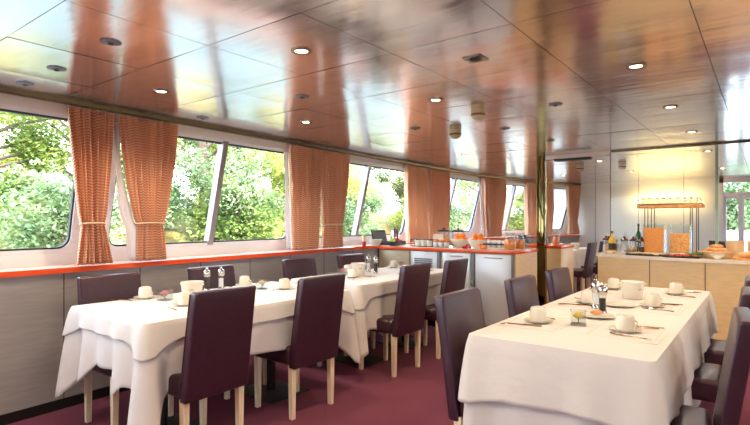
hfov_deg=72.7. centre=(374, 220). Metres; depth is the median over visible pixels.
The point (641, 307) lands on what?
fork
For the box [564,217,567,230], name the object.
wall
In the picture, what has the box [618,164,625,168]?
dome
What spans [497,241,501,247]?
glass pot
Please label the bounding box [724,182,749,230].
tree
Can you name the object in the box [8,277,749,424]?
floor
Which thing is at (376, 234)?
tablet stand
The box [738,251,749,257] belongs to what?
bread loaf
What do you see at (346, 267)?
coffee cup
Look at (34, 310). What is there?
wall
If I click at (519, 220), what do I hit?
tree
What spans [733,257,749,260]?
cutting board
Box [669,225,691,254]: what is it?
dispenser
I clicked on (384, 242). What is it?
fruit tray
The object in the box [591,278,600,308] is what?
salt mill
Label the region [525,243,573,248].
countertop
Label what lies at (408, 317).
dining chair
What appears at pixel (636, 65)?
recessed light
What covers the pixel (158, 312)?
placemat
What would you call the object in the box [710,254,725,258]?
dish
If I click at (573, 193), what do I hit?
curtain
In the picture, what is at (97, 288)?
dining chair
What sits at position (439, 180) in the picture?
curtain
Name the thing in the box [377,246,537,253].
countertop
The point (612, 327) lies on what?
saucer
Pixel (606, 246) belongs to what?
jar
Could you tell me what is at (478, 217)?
wall
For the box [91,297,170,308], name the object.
placemat
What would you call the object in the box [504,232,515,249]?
jug
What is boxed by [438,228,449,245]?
storage jar
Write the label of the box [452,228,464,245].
storage jar
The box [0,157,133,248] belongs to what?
tree
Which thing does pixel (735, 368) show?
dining chair
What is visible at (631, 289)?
bucket
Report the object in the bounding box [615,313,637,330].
coffee cup
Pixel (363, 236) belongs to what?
glass
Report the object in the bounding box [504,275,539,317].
dining chair
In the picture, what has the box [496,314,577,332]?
placemat
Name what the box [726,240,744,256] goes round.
round basket
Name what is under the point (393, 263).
coffee cup
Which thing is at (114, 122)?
wall
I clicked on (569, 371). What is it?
topper
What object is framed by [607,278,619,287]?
coffee cup
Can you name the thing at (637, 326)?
knife
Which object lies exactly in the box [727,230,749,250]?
bulwark
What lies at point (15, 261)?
trim
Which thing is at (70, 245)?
window
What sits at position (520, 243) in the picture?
jug
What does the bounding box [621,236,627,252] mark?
jar
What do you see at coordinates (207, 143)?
tree
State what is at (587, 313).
plate
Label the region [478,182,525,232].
window
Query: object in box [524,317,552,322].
saucer
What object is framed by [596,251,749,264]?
island countertop
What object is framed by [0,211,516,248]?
bank
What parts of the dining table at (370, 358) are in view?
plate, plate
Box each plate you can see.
[581,311,614,318]
[606,301,635,306]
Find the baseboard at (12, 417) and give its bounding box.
[0,386,129,424]
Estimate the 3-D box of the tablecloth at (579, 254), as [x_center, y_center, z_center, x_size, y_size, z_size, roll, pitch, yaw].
[3.642,0.894,10.191,1.000,0.636,2.797,0,0,38]
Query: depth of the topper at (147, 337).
3.13 m
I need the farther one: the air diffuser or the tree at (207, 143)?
the tree at (207, 143)
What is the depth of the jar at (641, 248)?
5.96 m
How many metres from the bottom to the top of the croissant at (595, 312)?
0.030 m
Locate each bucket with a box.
[180,280,203,292]
[350,262,366,275]
[571,243,579,248]
[618,280,646,299]
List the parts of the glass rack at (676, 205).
gallery rail, post, post, post, post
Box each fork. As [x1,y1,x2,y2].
[610,332,650,340]
[641,307,673,311]
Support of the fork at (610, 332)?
on the placemat at (601, 329)
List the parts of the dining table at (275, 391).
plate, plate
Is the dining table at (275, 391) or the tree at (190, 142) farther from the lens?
the tree at (190, 142)
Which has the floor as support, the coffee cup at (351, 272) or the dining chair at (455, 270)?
the dining chair at (455, 270)
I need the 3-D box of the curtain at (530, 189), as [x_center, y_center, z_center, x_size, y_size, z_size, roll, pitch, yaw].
[3.549,-0.260,11.528,0.536,1.191,0.167,0,0,-42]
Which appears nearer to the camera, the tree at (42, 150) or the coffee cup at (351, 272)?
the coffee cup at (351, 272)
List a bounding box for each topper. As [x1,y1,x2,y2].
[62,282,354,361]
[290,267,442,310]
[458,284,718,424]
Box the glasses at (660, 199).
[634,196,700,202]
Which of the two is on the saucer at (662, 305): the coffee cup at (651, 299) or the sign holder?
the coffee cup at (651, 299)
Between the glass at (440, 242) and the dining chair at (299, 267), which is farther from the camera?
the glass at (440, 242)
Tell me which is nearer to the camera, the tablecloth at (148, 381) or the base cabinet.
the tablecloth at (148, 381)
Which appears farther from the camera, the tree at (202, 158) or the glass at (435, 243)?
the tree at (202, 158)
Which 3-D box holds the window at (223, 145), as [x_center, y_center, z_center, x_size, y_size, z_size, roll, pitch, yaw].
[-1.591,-0.268,5.181,0.365,1.095,2.303,0,0,34]
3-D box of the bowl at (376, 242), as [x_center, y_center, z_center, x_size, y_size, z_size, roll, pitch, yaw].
[0.016,0.303,6.948,0.172,0.091,0.172,0,0,38]
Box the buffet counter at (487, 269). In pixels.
[377,244,537,326]
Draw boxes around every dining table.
[125,360,308,424]
[334,335,431,366]
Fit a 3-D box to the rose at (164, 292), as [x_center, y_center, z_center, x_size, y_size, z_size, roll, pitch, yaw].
[-1.506,0.532,3.653,0.061,0.062,0.066,0,0,27]
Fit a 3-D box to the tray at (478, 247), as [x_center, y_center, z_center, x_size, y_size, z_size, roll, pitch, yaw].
[1.559,0.347,6.495,0.388,0.021,0.310,0,0,35]
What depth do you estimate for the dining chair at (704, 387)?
2.88 m
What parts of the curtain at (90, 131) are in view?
tie cord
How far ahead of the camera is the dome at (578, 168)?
8.37 m
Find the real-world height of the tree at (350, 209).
5.274 m
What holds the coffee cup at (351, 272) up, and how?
on the saucer
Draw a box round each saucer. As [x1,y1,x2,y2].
[133,295,155,298]
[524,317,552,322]
[608,325,641,332]
[639,303,665,307]
[664,291,686,294]
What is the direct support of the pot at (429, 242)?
in the pot rack at (416, 238)
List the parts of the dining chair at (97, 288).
leg, seat, backrest, leg, leg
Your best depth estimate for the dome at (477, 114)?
4.08 m
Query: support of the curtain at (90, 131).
hanging from the rail
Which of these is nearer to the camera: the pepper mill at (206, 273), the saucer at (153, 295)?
the saucer at (153, 295)
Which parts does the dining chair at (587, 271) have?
seat, leg, backrest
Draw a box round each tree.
[0,111,183,237]
[0,112,68,197]
[0,112,71,248]
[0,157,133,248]
[70,138,213,225]
[120,138,284,240]
[170,174,284,241]
[182,144,289,236]
[184,143,289,219]
[255,155,381,236]
[319,185,384,236]
[347,165,385,215]
[349,164,393,228]
[370,171,451,228]
[386,171,449,223]
[428,194,481,231]
[450,180,517,228]
[457,182,509,216]
[505,200,524,229]
[507,186,523,214]
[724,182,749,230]
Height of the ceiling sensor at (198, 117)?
0.016 m
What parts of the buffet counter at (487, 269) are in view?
door, door, door, door, panel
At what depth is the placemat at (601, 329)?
2.58 m
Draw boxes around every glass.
[362,235,365,246]
[433,239,437,246]
[438,240,443,247]
[444,240,448,246]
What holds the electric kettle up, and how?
on the buffet counter at (487, 269)
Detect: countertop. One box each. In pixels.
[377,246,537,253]
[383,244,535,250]
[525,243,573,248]
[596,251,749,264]
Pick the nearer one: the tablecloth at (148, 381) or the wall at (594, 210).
the tablecloth at (148, 381)
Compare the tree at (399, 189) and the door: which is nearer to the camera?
the door
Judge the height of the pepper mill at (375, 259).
0.196 m
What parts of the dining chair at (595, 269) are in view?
leg, backrest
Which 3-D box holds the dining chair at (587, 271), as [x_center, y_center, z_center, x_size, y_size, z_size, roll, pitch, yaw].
[3.757,0.900,9.408,0.557,1.000,0.456,0,0,38]
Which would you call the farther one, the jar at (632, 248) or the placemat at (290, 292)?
the jar at (632, 248)
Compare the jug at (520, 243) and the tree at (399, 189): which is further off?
the tree at (399, 189)
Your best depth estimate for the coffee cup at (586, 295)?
3.50 m
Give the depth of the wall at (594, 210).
11.84 m
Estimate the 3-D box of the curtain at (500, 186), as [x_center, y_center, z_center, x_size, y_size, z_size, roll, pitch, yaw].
[2.555,-0.259,10.522,0.166,1.191,0.450,0,0,41]
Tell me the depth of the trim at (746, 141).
6.10 m
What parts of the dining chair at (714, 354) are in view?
seat, backrest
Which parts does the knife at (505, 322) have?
handle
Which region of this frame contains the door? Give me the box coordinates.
[719,177,749,244]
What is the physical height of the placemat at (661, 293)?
0.002 m
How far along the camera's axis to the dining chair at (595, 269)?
9.84 m
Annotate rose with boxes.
[160,290,168,295]
[573,311,583,322]
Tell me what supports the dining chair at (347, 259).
on the floor
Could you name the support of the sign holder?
on the buffet counter at (487, 269)
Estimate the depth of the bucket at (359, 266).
5.30 m
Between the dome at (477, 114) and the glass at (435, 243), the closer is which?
the dome at (477, 114)
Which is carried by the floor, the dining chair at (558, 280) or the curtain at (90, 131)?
the dining chair at (558, 280)
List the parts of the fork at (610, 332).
handle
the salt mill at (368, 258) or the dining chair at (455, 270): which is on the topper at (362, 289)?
the salt mill at (368, 258)
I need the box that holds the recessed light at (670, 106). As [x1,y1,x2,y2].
[662,105,678,108]
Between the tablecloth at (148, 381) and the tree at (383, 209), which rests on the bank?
the tree at (383, 209)
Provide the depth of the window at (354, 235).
7.23 m
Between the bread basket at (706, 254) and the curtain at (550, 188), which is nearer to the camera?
the bread basket at (706, 254)
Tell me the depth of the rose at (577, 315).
2.78 m
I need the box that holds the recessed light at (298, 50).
[291,47,311,54]
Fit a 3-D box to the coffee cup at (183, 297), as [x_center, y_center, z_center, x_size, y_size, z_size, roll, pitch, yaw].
[-1.292,0.524,3.444,0.107,0.077,0.095,0,0,-27]
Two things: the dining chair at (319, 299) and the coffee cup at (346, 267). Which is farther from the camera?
the coffee cup at (346, 267)
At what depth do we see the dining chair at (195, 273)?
4.40 m
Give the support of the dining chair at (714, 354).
on the floor
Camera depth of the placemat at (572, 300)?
3.47 m
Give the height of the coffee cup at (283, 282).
0.077 m
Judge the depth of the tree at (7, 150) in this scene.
22.48 m
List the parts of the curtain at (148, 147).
tie cord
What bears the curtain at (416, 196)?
hanging from the rail
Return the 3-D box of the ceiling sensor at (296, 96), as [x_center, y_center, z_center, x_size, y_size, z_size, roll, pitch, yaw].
[-0.526,-0.890,3.682,0.104,0.016,0.104,0,0,38]
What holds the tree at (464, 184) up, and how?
on the bank
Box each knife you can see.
[505,322,541,326]
[637,326,658,329]
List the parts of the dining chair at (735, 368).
seat, backrest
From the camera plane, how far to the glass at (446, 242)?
6.67 m
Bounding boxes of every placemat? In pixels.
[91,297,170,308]
[128,305,187,317]
[260,288,296,296]
[385,272,399,274]
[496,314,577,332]
[556,297,619,308]
[583,321,670,344]
[587,288,621,294]
[617,301,686,315]
[649,289,701,298]
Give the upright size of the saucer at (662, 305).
0.015 m
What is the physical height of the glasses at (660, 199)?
0.120 m
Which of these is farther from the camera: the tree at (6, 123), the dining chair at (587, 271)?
the tree at (6, 123)
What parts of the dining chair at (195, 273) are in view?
backrest, leg, leg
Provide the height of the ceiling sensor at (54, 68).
0.016 m
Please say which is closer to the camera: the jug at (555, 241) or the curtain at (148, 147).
the curtain at (148, 147)
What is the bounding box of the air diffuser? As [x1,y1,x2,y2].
[554,157,591,161]
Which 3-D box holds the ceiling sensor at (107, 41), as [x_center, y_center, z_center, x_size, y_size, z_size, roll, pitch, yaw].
[-1.327,-0.890,2.557,0.104,0.016,0.104,0,0,38]
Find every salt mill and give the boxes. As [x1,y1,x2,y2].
[217,267,224,288]
[366,254,370,271]
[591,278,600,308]
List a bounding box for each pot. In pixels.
[415,240,420,245]
[421,240,426,245]
[426,240,431,245]
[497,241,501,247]
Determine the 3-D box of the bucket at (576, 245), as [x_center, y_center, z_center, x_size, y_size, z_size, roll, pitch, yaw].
[4.038,0.514,10.264,0.163,0.126,0.163,0,0,-7]
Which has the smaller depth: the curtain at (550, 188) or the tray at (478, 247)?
the tray at (478, 247)
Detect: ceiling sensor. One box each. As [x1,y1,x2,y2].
[16,81,33,85]
[46,66,66,71]
[99,38,121,45]
[197,116,208,119]
[295,95,309,98]
[549,103,562,106]
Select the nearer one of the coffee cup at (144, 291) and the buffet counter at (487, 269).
the coffee cup at (144, 291)
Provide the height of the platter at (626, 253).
0.014 m
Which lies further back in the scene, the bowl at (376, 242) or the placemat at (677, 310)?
the bowl at (376, 242)
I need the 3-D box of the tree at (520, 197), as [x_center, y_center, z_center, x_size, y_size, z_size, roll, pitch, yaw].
[19.410,-2.115,60.686,5.936,9.157,7.727,0,0,-6]
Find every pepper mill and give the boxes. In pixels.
[203,267,210,290]
[373,255,377,273]
[597,282,607,312]
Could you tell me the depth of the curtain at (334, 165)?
6.31 m
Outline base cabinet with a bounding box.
[525,243,573,303]
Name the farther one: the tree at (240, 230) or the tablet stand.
the tree at (240, 230)
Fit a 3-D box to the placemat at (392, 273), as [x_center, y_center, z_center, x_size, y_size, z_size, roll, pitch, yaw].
[0.328,0.573,5.549,0.300,0.002,0.440,0,0,38]
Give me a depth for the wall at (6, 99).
4.83 m
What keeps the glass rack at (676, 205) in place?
on the island countertop
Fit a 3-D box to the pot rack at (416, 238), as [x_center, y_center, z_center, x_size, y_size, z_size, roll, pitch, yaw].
[0.674,0.305,6.985,0.353,0.105,0.147,0,0,38]
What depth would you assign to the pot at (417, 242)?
7.01 m
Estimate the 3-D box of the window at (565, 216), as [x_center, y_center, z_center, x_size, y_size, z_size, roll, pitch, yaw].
[4.339,-0.268,12.366,1.182,1.095,0.339,0,0,-33]
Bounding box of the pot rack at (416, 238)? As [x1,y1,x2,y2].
[411,238,437,246]
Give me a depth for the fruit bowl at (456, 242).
6.77 m
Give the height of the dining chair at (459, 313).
1.000 m
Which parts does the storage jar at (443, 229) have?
lid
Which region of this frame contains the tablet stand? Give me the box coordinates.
[371,230,386,244]
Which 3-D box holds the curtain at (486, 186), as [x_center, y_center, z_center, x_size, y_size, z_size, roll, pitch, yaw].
[2.229,-0.259,10.165,0.173,1.191,0.485,0,0,36]
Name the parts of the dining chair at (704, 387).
seat, backrest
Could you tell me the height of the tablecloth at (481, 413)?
0.716 m
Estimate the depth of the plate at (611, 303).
3.42 m
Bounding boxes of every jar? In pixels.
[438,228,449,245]
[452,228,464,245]
[605,236,609,250]
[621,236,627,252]
[630,237,636,251]
[638,237,643,253]
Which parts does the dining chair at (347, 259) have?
backrest, leg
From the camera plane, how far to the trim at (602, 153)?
6.80 m
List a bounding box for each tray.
[383,241,405,245]
[478,247,507,249]
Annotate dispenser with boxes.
[643,224,666,254]
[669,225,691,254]
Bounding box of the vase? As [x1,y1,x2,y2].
[570,309,585,326]
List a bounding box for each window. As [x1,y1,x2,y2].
[0,104,78,255]
[105,122,287,250]
[319,159,405,240]
[428,171,479,234]
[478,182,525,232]
[553,187,567,230]
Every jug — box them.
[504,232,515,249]
[516,233,525,248]
[552,233,559,245]
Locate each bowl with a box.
[370,239,381,245]
[450,238,468,246]
[467,239,489,247]
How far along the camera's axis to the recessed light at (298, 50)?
2.69 m
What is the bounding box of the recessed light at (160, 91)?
[152,89,169,93]
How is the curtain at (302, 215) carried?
hanging from the rail
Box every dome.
[449,129,460,138]
[471,108,485,120]
[576,166,583,170]
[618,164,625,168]
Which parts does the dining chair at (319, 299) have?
leg, seat, leg, leg, backrest, leg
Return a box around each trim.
[0,231,566,268]
[0,234,579,277]
[545,151,609,159]
[610,140,749,152]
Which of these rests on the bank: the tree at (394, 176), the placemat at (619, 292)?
the tree at (394, 176)
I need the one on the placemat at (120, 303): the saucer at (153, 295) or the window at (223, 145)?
the saucer at (153, 295)
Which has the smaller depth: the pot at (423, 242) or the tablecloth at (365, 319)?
the tablecloth at (365, 319)
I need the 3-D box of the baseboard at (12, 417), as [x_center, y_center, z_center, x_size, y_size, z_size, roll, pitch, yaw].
[-0.156,1.363,6.750,0.791,0.075,15.705,0,0,39]
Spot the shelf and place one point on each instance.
(641, 206)
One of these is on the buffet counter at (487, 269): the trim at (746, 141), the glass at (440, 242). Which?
the glass at (440, 242)
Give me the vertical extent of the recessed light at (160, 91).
0.006 m
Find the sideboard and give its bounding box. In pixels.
[596,251,749,339]
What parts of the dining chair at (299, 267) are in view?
backrest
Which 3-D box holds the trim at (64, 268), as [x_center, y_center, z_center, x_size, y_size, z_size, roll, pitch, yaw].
[-0.188,0.370,6.765,1.240,0.041,15.700,0,0,38]
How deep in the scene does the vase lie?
2.79 m
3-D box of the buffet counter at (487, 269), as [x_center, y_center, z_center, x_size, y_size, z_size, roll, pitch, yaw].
[1.071,0.879,6.908,2.042,1.042,0.758,0,0,38]
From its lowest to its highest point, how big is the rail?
0.032 m
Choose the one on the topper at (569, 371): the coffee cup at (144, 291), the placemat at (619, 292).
the placemat at (619, 292)
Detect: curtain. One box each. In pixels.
[64,105,113,264]
[112,114,177,260]
[284,144,321,250]
[320,150,349,247]
[402,164,428,242]
[428,169,449,238]
[479,177,494,236]
[493,179,506,236]
[524,182,536,235]
[547,184,554,234]
[565,185,580,233]
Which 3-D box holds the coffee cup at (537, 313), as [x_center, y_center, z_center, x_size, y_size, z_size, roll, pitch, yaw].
[0.918,0.524,2.878,0.095,0.077,0.107,0,0,-37]
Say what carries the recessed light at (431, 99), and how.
in the ceiling
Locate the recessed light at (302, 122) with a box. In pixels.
[300,121,311,123]
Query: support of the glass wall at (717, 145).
on the floor
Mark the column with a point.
(541, 162)
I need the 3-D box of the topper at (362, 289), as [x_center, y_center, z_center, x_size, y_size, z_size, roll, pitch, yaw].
[0.065,0.681,5.485,0.973,0.218,1.933,0,0,38]
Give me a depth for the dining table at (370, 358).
5.19 m
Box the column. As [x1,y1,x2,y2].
[537,156,546,305]
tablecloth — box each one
[55,310,360,424]
[354,284,440,358]
[462,334,713,424]
[574,247,597,275]
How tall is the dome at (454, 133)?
0.085 m
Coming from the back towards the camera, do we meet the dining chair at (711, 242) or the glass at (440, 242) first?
the dining chair at (711, 242)
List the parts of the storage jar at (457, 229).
lid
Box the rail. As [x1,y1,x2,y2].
[0,87,580,184]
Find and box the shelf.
[637,204,704,208]
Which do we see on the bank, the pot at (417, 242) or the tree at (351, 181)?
the tree at (351, 181)
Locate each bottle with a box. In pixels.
[608,231,615,252]
[635,224,640,251]
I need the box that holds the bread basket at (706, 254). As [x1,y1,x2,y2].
[698,250,736,258]
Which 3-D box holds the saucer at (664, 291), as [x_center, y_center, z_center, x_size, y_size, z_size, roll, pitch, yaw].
[2.346,0.565,3.973,0.158,0.015,0.158,0,0,38]
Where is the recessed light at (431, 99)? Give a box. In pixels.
[428,98,442,101]
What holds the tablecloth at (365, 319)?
on the dining table at (370, 358)
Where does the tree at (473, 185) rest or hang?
on the bank
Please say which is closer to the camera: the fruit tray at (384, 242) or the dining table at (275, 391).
the dining table at (275, 391)
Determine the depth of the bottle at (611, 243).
6.22 m
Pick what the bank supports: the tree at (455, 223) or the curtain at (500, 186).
the tree at (455, 223)
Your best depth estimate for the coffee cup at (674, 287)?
3.94 m
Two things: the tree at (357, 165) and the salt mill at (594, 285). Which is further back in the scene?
the tree at (357, 165)
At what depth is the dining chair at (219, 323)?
2.98 m
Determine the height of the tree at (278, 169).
8.444 m
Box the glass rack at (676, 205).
[636,203,704,255]
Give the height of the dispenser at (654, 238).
0.371 m
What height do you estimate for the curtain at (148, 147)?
1.191 m
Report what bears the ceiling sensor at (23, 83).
attached to the ceiling
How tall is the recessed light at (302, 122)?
0.006 m
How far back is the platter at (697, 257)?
5.46 m
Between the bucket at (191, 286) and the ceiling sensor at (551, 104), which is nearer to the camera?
the bucket at (191, 286)
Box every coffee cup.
[138,286,152,297]
[175,292,190,304]
[239,276,250,284]
[279,278,291,287]
[344,265,350,271]
[347,269,358,276]
[389,260,398,266]
[530,306,546,321]
[581,290,594,302]
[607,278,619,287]
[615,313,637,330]
[644,293,662,305]
[669,282,683,292]
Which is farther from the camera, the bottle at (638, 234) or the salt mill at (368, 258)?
the bottle at (638, 234)
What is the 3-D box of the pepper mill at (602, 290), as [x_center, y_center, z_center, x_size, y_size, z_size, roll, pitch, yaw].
[1.384,0.474,3.098,0.060,0.196,0.060,0,0,38]
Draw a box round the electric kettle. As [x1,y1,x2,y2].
[390,228,399,239]
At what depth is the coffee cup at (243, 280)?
4.42 m
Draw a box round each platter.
[625,253,655,255]
[663,255,701,258]
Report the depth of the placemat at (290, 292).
4.00 m
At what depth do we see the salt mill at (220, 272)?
4.15 m
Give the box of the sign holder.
[433,234,442,241]
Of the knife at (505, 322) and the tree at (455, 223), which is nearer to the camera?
the knife at (505, 322)
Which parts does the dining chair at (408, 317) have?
leg, seat, leg, leg, backrest, leg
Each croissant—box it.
[590,310,602,314]
[716,248,725,251]
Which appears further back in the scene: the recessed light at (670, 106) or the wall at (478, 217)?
the wall at (478, 217)
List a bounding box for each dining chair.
[77,272,173,424]
[167,285,255,424]
[187,265,266,399]
[254,274,345,419]
[282,257,347,366]
[337,253,374,348]
[359,263,430,377]
[404,258,467,358]
[434,288,485,424]
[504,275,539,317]
[545,267,572,302]
[574,241,607,290]
[574,242,596,289]
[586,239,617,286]
[670,307,749,424]
[691,286,749,402]
[704,275,749,365]
[709,240,725,247]
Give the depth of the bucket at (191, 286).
3.67 m
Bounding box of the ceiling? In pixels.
[0,0,749,183]
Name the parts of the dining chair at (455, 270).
leg, leg, seat, leg, backrest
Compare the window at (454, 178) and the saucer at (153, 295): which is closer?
the saucer at (153, 295)
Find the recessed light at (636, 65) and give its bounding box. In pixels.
[625,63,646,69]
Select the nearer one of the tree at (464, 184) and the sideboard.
the sideboard
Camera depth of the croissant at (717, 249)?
5.37 m
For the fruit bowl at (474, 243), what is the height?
0.110 m
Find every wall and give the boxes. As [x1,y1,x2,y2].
[0,93,578,187]
[0,236,578,414]
[76,122,115,251]
[470,194,480,232]
[553,178,714,253]
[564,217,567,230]
[610,144,718,243]
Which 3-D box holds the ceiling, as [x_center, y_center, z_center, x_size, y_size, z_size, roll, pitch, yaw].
[3.421,-0.928,4.310,10.122,0.063,16.403,0,0,38]

